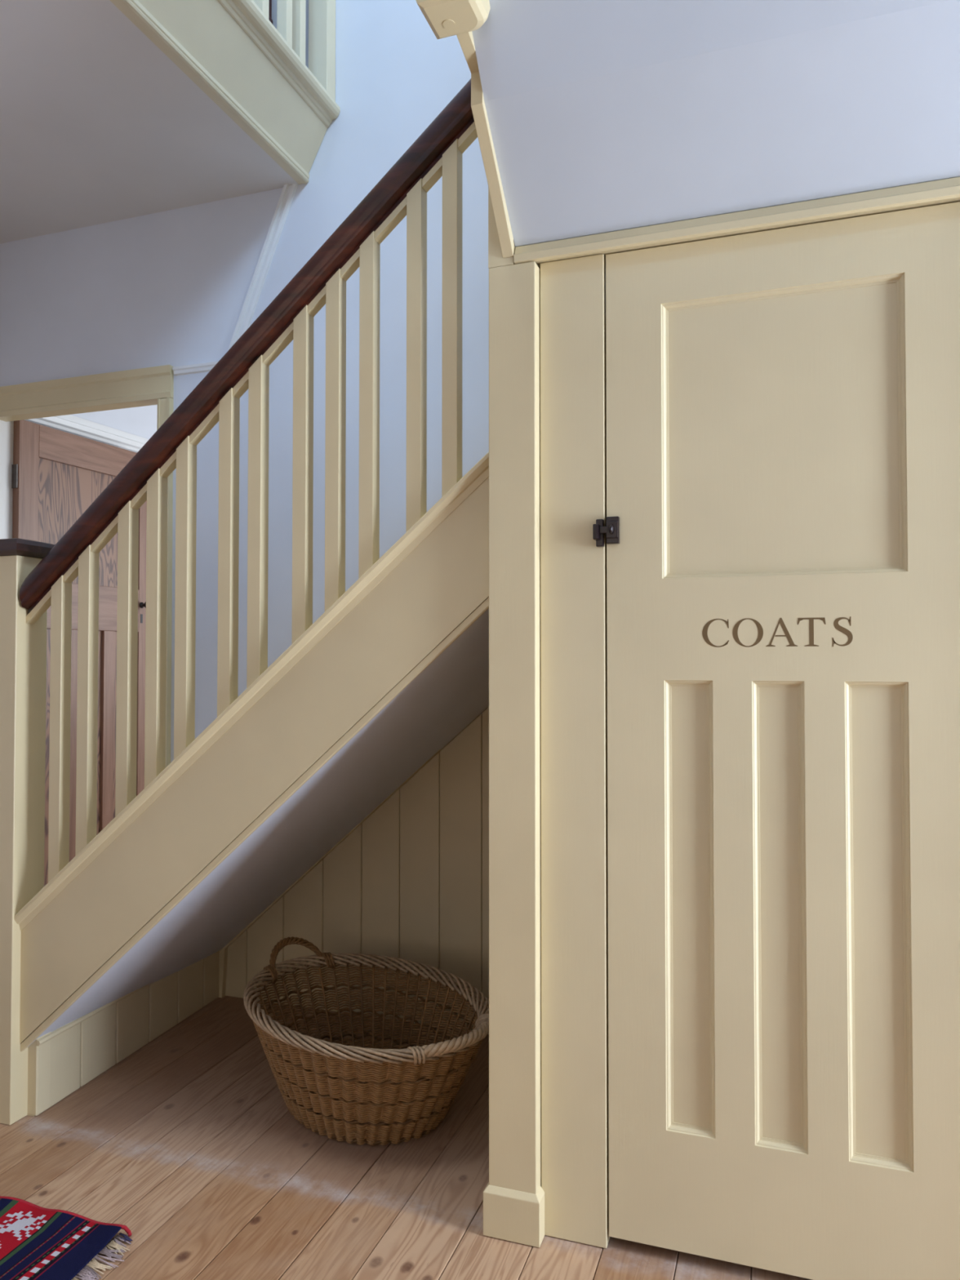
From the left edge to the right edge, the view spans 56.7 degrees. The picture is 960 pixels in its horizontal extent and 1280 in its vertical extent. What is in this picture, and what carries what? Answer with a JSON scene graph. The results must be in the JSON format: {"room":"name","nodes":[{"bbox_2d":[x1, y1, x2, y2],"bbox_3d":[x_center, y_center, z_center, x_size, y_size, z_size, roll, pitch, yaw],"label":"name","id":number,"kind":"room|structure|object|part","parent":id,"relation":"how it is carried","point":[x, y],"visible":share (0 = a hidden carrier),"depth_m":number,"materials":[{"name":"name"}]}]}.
{"room":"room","nodes":[
{"label":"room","id":0,"kind":"room"},
{"bbox_2d":[71,404,157,439],"bbox_3d":[-1.383,-0.140,4.836,0.115,2.700,2.982,-1,-1,23],"label":"wall","id":1,"kind":"structure","parent":0,"point":[140,421],"depth_m":4.13,"materials":[{"name":"white paint"}]},
{"bbox_2d":[24,414,149,453],"bbox_3d":[-1.314,-0.901,4.823,0.038,0.080,2.946,-1,-1,23],"label":"trim","id":2,"kind":"structure","parent":1,"relation":"attached to","point":[70,424],"depth_m":3.90,"materials":[{"name":"white paint"}]},
{"bbox_2d":[27,951,219,1116],"bbox_3d":[-0.967,1.064,2.538,0.039,0.187,0.813,0,-1,16],"label":"wall","id":3,"kind":"structure","parent":0,"point":[62,1060],"depth_m":2.40,"materials":[{"name":"beige paint"}]},
{"bbox_2d":[0,0,298,244],"bbox_3d":[-0.517,-1.621,0.226,4.900,0.148,5.020,0,-1,19],"label":"ceiling","id":4,"kind":"structure","parent":0,"point":[99,125],"depth_m":2.61,"materials":[{"name":"white paint"}]},
{"bbox_2d":[0,0,488,1031],"bbox_3d":[-0.366,-1.435,2.878,3.650,5.200,0.121,0,-1,19],"label":"wall","id":5,"kind":"structure","parent":0,"point":[171,287],"depth_m":2.84,"materials":[{"name":"white paint"}]},
{"bbox_2d":[0,419,13,538],"bbox_3d":[-1.804,0.161,3.346,0.022,2.030,0.111,0,-1,19],"label":"trim","id":6,"kind":"structure","parent":5,"relation":"attached to","point":[6,428],"depth_m":3.37,"materials":[{"name":"white paint"}]},
{"bbox_2d":[0,400,157,422],"bbox_3d":[-1.431,0.153,3.216,0.773,2.040,0.114,0,-1,19],"label":"trim","id":7,"kind":"structure","parent":5,"relation":"attached to","point":[155,402],"depth_m":3.22,"materials":[{"name":"beige paint"}]},
{"bbox_2d":[11,419,146,886],"bbox_3d":[-1.618,0.171,3.693,0.093,2.014,0.722,-1,-1,24],"label":"room door","id":8,"kind":"structure","parent":5,"relation":"in","point":[56,475],"depth_m":3.66,"materials":[{"name":"brown wood"}]},
{"bbox_3d":[-1.711,0.457,3.515,0.014,1.005,0.138,-1,-1,23],"label":"panel","id":9,"kind":"part","parent":8,"relation":"part of","materials":[{"name":"brown wood"}]},
{"bbox_3d":[-1.635,-0.469,3.719,0.014,0.480,0.535,-1,-1,23],"label":"panel","id":10,"kind":"part","parent":8,"relation":"part of","materials":[{"name":"brown wood"}]},
{"bbox_3d":[-1.634,-0.772,3.725,0.040,0.127,0.535,-1,-1,23],"label":"rail","id":11,"kind":"part","parent":8,"relation":"part of","materials":[{"name":"brown wood"}]},
{"bbox_3d":[-1.634,-0.135,3.711,0.040,0.188,0.535,-1,-1,23],"label":"rail","id":12,"kind":"part","parent":8,"relation":"part of","materials":[{"name":"brown wood"}]},
{"bbox_3d":[-1.635,0.462,3.698,0.014,1.005,0.138,-1,-1,23],"label":"panel","id":13,"kind":"part","parent":8,"relation":"part of","materials":[{"name":"brown wood"}]},
{"bbox_3d":[-1.559,0.466,3.881,0.014,1.005,0.138,-1,-1,23],"label":"panel","id":14,"kind":"part","parent":8,"relation":"part of","materials":[{"name":"brown wood"}]},
{"bbox_3d":[-1.507,-0.095,3.963,0.003,0.040,0.012,-1,-1,23],"label":"keyhole plate","id":15,"kind":"part","parent":8,"relation":"part of","materials":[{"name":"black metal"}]},
{"bbox_3d":[-1.484,-0.155,3.954,0.052,0.038,0.038,0,-1,19],"label":"door knob","id":16,"kind":"part","parent":8,"relation":"part of","materials":[{"name":"black metal"}]},
{"bbox_2d":[0,364,173,417],"bbox_3d":[-1.472,-0.879,3.184,0.886,0.109,0.022,0,-1,19],"label":"trim","id":17,"kind":"structure","parent":5,"relation":"attached to","point":[153,383],"depth_m":3.15,"materials":[{"name":"beige paint"}]},
{"bbox_2d":[156,396,173,767],"bbox_3d":[-1.472,0.174,3.160,0.886,1.995,0.022,0,-1,19],"label":"trim","id":18,"kind":"structure","parent":5,"relation":"attached to","point":[165,406],"depth_m":3.02,"materials":[{"name":"beige paint"}]},
{"bbox_2d":[172,361,217,375],"bbox_3d":[-0.941,-0.918,3.005,0.223,0.026,0.014,0,-1,19],"label":"trim","id":19,"kind":"structure","parent":5,"relation":"attached to","point":[207,366],"depth_m":3.01,"materials":[{"name":"white paint"}]},
{"bbox_2d":[227,183,297,351],"bbox_3d":[-0.725,-1.205,2.937,0.274,0.597,0.014,0,-1,19],"label":"trim","id":20,"kind":"structure","parent":5,"relation":"attached to","point":[288,192],"depth_m":2.93,"materials":[{"name":"white paint"}]},
{"bbox_2d":[0,995,812,1279],"bbox_3d":[0.034,1.177,1.602,5.200,0.080,8.100,0,-1,19],"label":"floor","id":21,"kind":"structure","parent":0,"point":[191,1143],"depth_m":1.89,"materials":[{"name":"brown wood"}]},
{"bbox_2d":[0,1195,133,1279],"bbox_3d":[-1.133,1.126,1.524,0.861,0.019,0.657,0,-1,19],"label":"woven rug","id":22,"kind":"object","parent":21,"relation":"on","point":[37,1242],"visible":1,"depth_m":1.67,"materials":[{"name":"fabric"}]},
{"bbox_2d":[0,79,488,1124],"bbox_3d":[-0.066,-0.007,2.218,2.403,2.314,0.890,0,-1,19],"label":"staircase","id":23,"kind":"structure","parent":21,"relation":"on","point":[363,695],"depth_m":1.99,"materials":[{"name":"beige paint"}]},
{"bbox_3d":[-1.140,0.474,2.180,0.095,1.352,0.095,0,-1,19],"label":"newel post","id":24,"kind":"part","parent":23,"relation":"part of","materials":[{"name":"beige paint"}]},
{"bbox_3d":[-0.529,-0.619,1.985,1.187,1.102,0.077,0,-1,19],"label":"handrail","id":25,"kind":"part","parent":23,"relation":"part of","materials":[{"name":"brown wood"}]},
{"bbox_2d":[243,936,488,1145],"bbox_3d":[-0.285,0.993,2.221,0.638,0.314,0.660,0,-1,-1],"label":"wicker basket","id":26,"kind":"object","parent":21,"relation":"on","point":[371,1099],"visible":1,"depth_m":2.10,"materials":[{"name":"brown wicker"}]},
{"bbox_3d":[-0.554,0.900,2.190,0.034,0.030,0.217,0,-1,-15],"label":"rim rod","id":27,"kind":"part","parent":26,"relation":"part of","materials":[{"name":"beige wicker"}]},
{"bbox_3d":[-0.567,0.901,2.227,0.035,0.030,0.216,0,-1,-10],"label":"rim rod","id":28,"kind":"part","parent":26,"relation":"part of","materials":[{"name":"beige wicker"}]},
{"bbox_3d":[-0.575,0.902,2.265,0.037,0.030,0.216,0,-1,-3],"label":"rim rod","id":29,"kind":"part","parent":26,"relation":"part of","materials":[{"name":"beige wicker"}]},
{"bbox_3d":[-0.579,0.903,2.304,0.040,0.030,0.215,0,-1,4],"label":"rim rod","id":30,"kind":"part","parent":26,"relation":"part of","materials":[{"name":"beige wicker"}]},
{"bbox_3d":[-0.538,0.900,2.155,0.033,0.030,0.218,0,-1,-21],"label":"rim rod","id":31,"kind":"part","parent":26,"relation":"part of","materials":[{"name":"beige wicker"}]},
{"bbox_3d":[-0.578,0.904,2.342,0.043,0.030,0.213,0,-1,13],"label":"rim rod","id":32,"kind":"part","parent":26,"relation":"part of","materials":[{"name":"beige wicker"}]},
{"bbox_3d":[-0.518,0.899,2.121,0.032,0.030,0.219,1,-1,-26],"label":"rim rod","id":33,"kind":"part","parent":26,"relation":"part of","materials":[{"name":"beige wicker"}]},
{"bbox_3d":[-0.571,0.905,2.380,0.046,0.030,0.212,-1,-1,22],"label":"rim rod","id":34,"kind":"part","parent":26,"relation":"part of","materials":[{"name":"beige wicker"}]},
{"bbox_3d":[-0.496,0.898,2.089,0.032,0.030,0.220,1,-2,-31],"label":"rim rod","id":35,"kind":"part","parent":26,"relation":"part of","materials":[{"name":"beige wicker"}]},
{"bbox_3d":[-0.558,0.906,2.415,0.050,0.030,0.211,-1,-2,33],"label":"rim rod","id":36,"kind":"part","parent":26,"relation":"part of","materials":[{"name":"beige wicker"}]},
{"bbox_3d":[-0.470,0.897,2.059,0.031,0.030,0.221,1,-2,-36],"label":"rim rod","id":37,"kind":"part","parent":26,"relation":"part of","materials":[{"name":"beige wicker"}]},
{"bbox_3d":[-0.538,0.906,2.447,0.052,0.030,0.211,-1,-2,44],"label":"rim rod","id":38,"kind":"part","parent":26,"relation":"part of","materials":[{"name":"brown wicker"}]},
{"bbox_3d":[-0.443,0.897,2.032,0.032,0.030,0.222,1,-2,-40],"label":"rim rod","id":39,"kind":"part","parent":26,"relation":"part of","materials":[{"name":"beige wicker"}]},
{"bbox_3d":[-0.512,0.907,2.475,0.212,0.030,0.053,1,-2,-34],"label":"rim rod","id":40,"kind":"part","parent":26,"relation":"part of","materials":[{"name":"brown wicker"}]},
{"bbox_3d":[-0.514,0.883,2.489,0.202,0.083,0.104,1,-2,-39],"label":"handle","id":41,"kind":"part","parent":26,"relation":"part of","materials":[{"name":"brown wicker"}]},
{"bbox_3d":[-0.413,0.896,2.006,0.222,0.030,0.032,-1,-2,45],"label":"rim rod","id":42,"kind":"part","parent":26,"relation":"part of","materials":[{"name":"beige wicker"}]},
{"bbox_3d":[-0.481,0.907,2.496,0.214,0.030,0.052,1,-1,-23],"label":"rim rod","id":43,"kind":"part","parent":26,"relation":"part of","materials":[{"name":"brown wicker"}]},
{"bbox_3d":[-0.382,0.896,1.984,0.223,0.030,0.033,-1,-2,40],"label":"rim rod","id":44,"kind":"part","parent":26,"relation":"part of","materials":[{"name":"beige wicker"}]},
{"bbox_3d":[-0.447,0.908,2.511,0.216,0.030,0.050,0,-1,-12],"label":"rim rod","id":45,"kind":"part","parent":26,"relation":"part of","materials":[{"name":"brown wicker"}]},
{"bbox_3d":[-0.348,0.895,1.964,0.223,0.030,0.034,-1,-2,34],"label":"rim rod","id":46,"kind":"part","parent":26,"relation":"part of","materials":[{"name":"beige wicker"}]},
{"bbox_3d":[-0.410,0.908,2.520,0.219,0.030,0.046,0,-1,-2],"label":"rim rod","id":47,"kind":"part","parent":26,"relation":"part of","materials":[{"name":"brown wicker"}]},
{"bbox_3d":[-0.312,0.895,1.948,0.223,0.030,0.035,-1,-1,29],"label":"rim rod","id":48,"kind":"part","parent":26,"relation":"part of","materials":[{"name":"beige wicker"}]},
{"bbox_3d":[-0.372,0.908,2.523,0.221,0.030,0.043,0,-1,7],"label":"rim rod","id":49,"kind":"part","parent":26,"relation":"part of","materials":[{"name":"brown wicker"}]},
{"bbox_3d":[-0.276,0.895,1.935,0.223,0.030,0.037,-1,-1,22],"label":"rim rod","id":50,"kind":"part","parent":26,"relation":"part of","materials":[{"name":"beige wicker"}]},
{"bbox_3d":[-0.334,0.908,2.520,0.222,0.030,0.040,0,-1,15],"label":"rim rod","id":51,"kind":"part","parent":26,"relation":"part of","materials":[{"name":"brown wicker"}]},
{"bbox_3d":[-0.238,0.894,1.927,0.222,0.030,0.040,0,-1,15],"label":"rim rod","id":52,"kind":"part","parent":26,"relation":"part of","materials":[{"name":"beige wicker"}]},
{"bbox_3d":[-0.296,0.908,2.512,0.223,0.030,0.037,-1,-1,22],"label":"rim rod","id":53,"kind":"part","parent":26,"relation":"part of","materials":[{"name":"brown wicker"}]},
{"bbox_3d":[-0.260,0.907,2.499,0.223,0.030,0.035,-1,-1,29],"label":"rim rod","id":54,"kind":"part","parent":26,"relation":"part of","materials":[{"name":"brown wicker"}]},
{"bbox_3d":[-0.200,0.894,1.924,0.221,0.030,0.043,0,-1,7],"label":"rim rod","id":55,"kind":"part","parent":26,"relation":"part of","materials":[{"name":"beige wicker"}]},
{"bbox_3d":[-0.224,0.907,2.483,0.223,0.030,0.034,-1,-2,34],"label":"rim rod","id":56,"kind":"part","parent":26,"relation":"part of","materials":[{"name":"brown wicker"}]},
{"bbox_3d":[-0.162,0.894,1.927,0.219,0.030,0.046,0,-1,-2],"label":"rim rod","id":57,"kind":"part","parent":26,"relation":"part of","materials":[{"name":"beige wicker"}]},
{"bbox_3d":[-0.191,0.907,2.463,0.223,0.030,0.033,-1,-2,40],"label":"rim rod","id":58,"kind":"part","parent":26,"relation":"part of","materials":[{"name":"brown wicker"}]},
{"bbox_3d":[-0.159,0.906,2.441,0.222,0.030,0.032,-1,-2,45],"label":"rim rod","id":59,"kind":"part","parent":26,"relation":"part of","materials":[{"name":"beige wicker"}]},
{"bbox_3d":[-0.125,0.895,1.936,0.216,0.030,0.050,0,-1,-12],"label":"rim rod","id":60,"kind":"part","parent":26,"relation":"part of","materials":[{"name":"beige wicker"}]},
{"bbox_3d":[-0.129,0.906,2.415,0.032,0.030,0.222,1,-2,-40],"label":"rim rod","id":61,"kind":"part","parent":26,"relation":"part of","materials":[{"name":"beige wicker"}]},
{"bbox_3d":[-0.091,0.895,1.951,0.214,0.030,0.052,1,-1,-23],"label":"rim rod","id":62,"kind":"part","parent":26,"relation":"part of","materials":[{"name":"beige wicker"}]},
{"bbox_3d":[-0.102,0.905,2.388,0.031,0.030,0.221,1,-2,-36],"label":"rim rod","id":63,"kind":"part","parent":26,"relation":"part of","materials":[{"name":"beige wicker"}]},
{"bbox_3d":[-0.049,0.889,1.990,0.108,0.049,0.260,-1,-2,42],"label":"handle","id":64,"kind":"part","parent":26,"relation":"part of","materials":[{"name":"beige wicker"}]},
{"bbox_3d":[-0.076,0.904,2.358,0.032,0.030,0.220,1,-2,-31],"label":"rim rod","id":65,"kind":"part","parent":26,"relation":"part of","materials":[{"name":"beige wicker"}]},
{"bbox_3d":[-0.054,0.904,2.326,0.032,0.030,0.219,1,-1,-26],"label":"rim rod","id":66,"kind":"part","parent":26,"relation":"part of","materials":[{"name":"beige wicker"}]},
{"bbox_3d":[-0.035,0.903,2.292,0.033,0.030,0.218,0,-1,-21],"label":"rim rod","id":67,"kind":"part","parent":26,"relation":"part of","materials":[{"name":"beige wicker"}]},
{"bbox_3d":[-0.018,0.902,2.257,0.034,0.030,0.217,0,-1,-15],"label":"rim rod","id":68,"kind":"part","parent":26,"relation":"part of","materials":[{"name":"beige wicker"}]},
{"bbox_3d":[-0.005,0.901,2.220,0.035,0.030,0.216,0,-1,-10],"label":"rim rod","id":69,"kind":"part","parent":26,"relation":"part of","materials":[{"name":"beige wicker"}]},
{"bbox_3d":[0.003,0.900,2.182,0.037,0.030,0.216,0,-1,-3],"label":"rim rod","id":70,"kind":"part","parent":26,"relation":"part of","materials":[{"name":"beige wicker"}]},
{"bbox_3d":[0.007,0.899,2.144,0.040,0.030,0.215,0,-1,4],"label":"rim rod","id":71,"kind":"part","parent":26,"relation":"part of","materials":[{"name":"beige wicker"}]},
{"bbox_2d":[483,186,544,1247],"bbox_3d":[0.075,-0.160,1.761,0.112,2.600,0.104,0,-1,19],"label":"post","id":72,"kind":"object","parent":21,"relation":"on","point":[513,1195],"visible":0.9,"depth_m":1.71,"materials":[{"name":"beige paint"}]},
{"bbox_2d":[513,177,959,1279],"bbox_3d":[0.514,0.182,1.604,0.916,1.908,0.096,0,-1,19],"label":"closet","id":73,"kind":"object","parent":21,"relation":"on","point":[750,419],"visible":0.99,"depth_m":1.60,"materials":[{"name":"beige paint"}]},
{"bbox_3d":[0.245,-0.208,1.666,0.010,0.020,0.011,0,-1,19],"label":"latch knob","id":74,"kind":"part","parent":73,"relation":"part of","materials":[{"name":"brown metal"}]},
{"bbox_2d":[415,0,959,257],"bbox_3d":[0.278,-1.616,1.054,0.978,1.709,1.365,0,-1,19],"label":"staircase","id":75,"kind":"structure","parent":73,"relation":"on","point":[591,117],"depth_m":1.49,"materials":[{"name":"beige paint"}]},
{"bbox_3d":[0.385,0.487,1.634,0.088,0.826,0.012,0,-1,19],"label":"panel moulding","id":76,"kind":"part","parent":73,"relation":"part of","materials":[{"name":"beige paint"}]},
{"bbox_3d":[0.390,0.487,1.649,0.088,0.826,0.021,0,-1,19],"label":"panel","id":77,"kind":"part","parent":73,"relation":"part of","materials":[{"name":"beige paint"}]},
{"bbox_3d":[0.514,-0.753,1.625,0.916,0.037,0.096,0,-1,19],"label":"head trim","id":78,"kind":"part","parent":73,"relation":"part of","materials":[{"name":"beige paint"}]},
{"bbox_3d":[0.533,0.486,1.583,0.088,0.826,0.012,0,-1,19],"label":"panel moulding","id":79,"kind":"part","parent":73,"relation":"part of","materials":[{"name":"beige paint"}]},
{"bbox_3d":[0.538,0.486,1.598,0.088,0.826,0.021,0,-1,19],"label":"panel","id":80,"kind":"part","parent":73,"relation":"part of","materials":[{"name":"beige paint"}]},
{"bbox_3d":[0.543,-0.373,1.616,0.415,0.517,0.021,0,-1,19],"label":"panel","id":81,"kind":"part","parent":73,"relation":"part of","materials":[{"name":"beige paint"}]},
{"bbox_3d":[0.537,-0.374,1.601,0.415,0.517,0.012,0,-1,19],"label":"panel moulding","id":82,"kind":"part","parent":73,"relation":"part of","materials":[{"name":"beige paint"}]},
{"bbox_3d":[0.690,0.485,1.546,0.101,0.826,0.021,0,-1,19],"label":"panel","id":83,"kind":"part","parent":73,"relation":"part of","materials":[{"name":"beige paint"}]},
{"bbox_3d":[0.685,0.485,1.531,0.101,0.826,0.012,0,-1,19],"label":"panel moulding","id":84,"kind":"part","parent":73,"relation":"part of","materials":[{"name":"beige paint"}]},
{"bbox_3d":[-2.090,-1.726,0.772,1.570,0.083,5.019,0,-1,19],"label":"floor","id":85,"kind":"structure","parent":0,"visible":0},
{"bbox_2d":[109,0,340,184],"bbox_3d":[-0.882,-2.133,1.845,0.150,1.251,2.218,0,-1,19],"label":"balustrade","id":86,"kind":"object","parent":85,"relation":"attached to","point":[256,72],"visible":1,"depth_m":2.55,"materials":[{"name":"beige paint"}]},
{"bbox_3d":[-0.506,-2.228,2.861,0.068,1.016,0.056,0,-1,19],"label":"newel post","id":87,"kind":"part","parent":86,"relation":"part of","materials":[{"name":"beige paint"}]},
{"bbox_2d":[268,0,272,23],"bbox_3d":[-0.885,-2.032,2.891,0.350,0.625,0.229,0,-1,19],"label":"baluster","id":88,"kind":"object","parent":85,"relation":"on","point":[270,1],"visible":0.06,"depth_m":2.93,"materials":[{"name":"white wood"}]},
{"bbox_3d":[-0.732,-2.066,2.844,0.020,0.559,0.217,0,-1,19],"label":"backrest","id":89,"kind":"part","parent":88,"relation":"part of","materials":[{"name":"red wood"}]}
]}

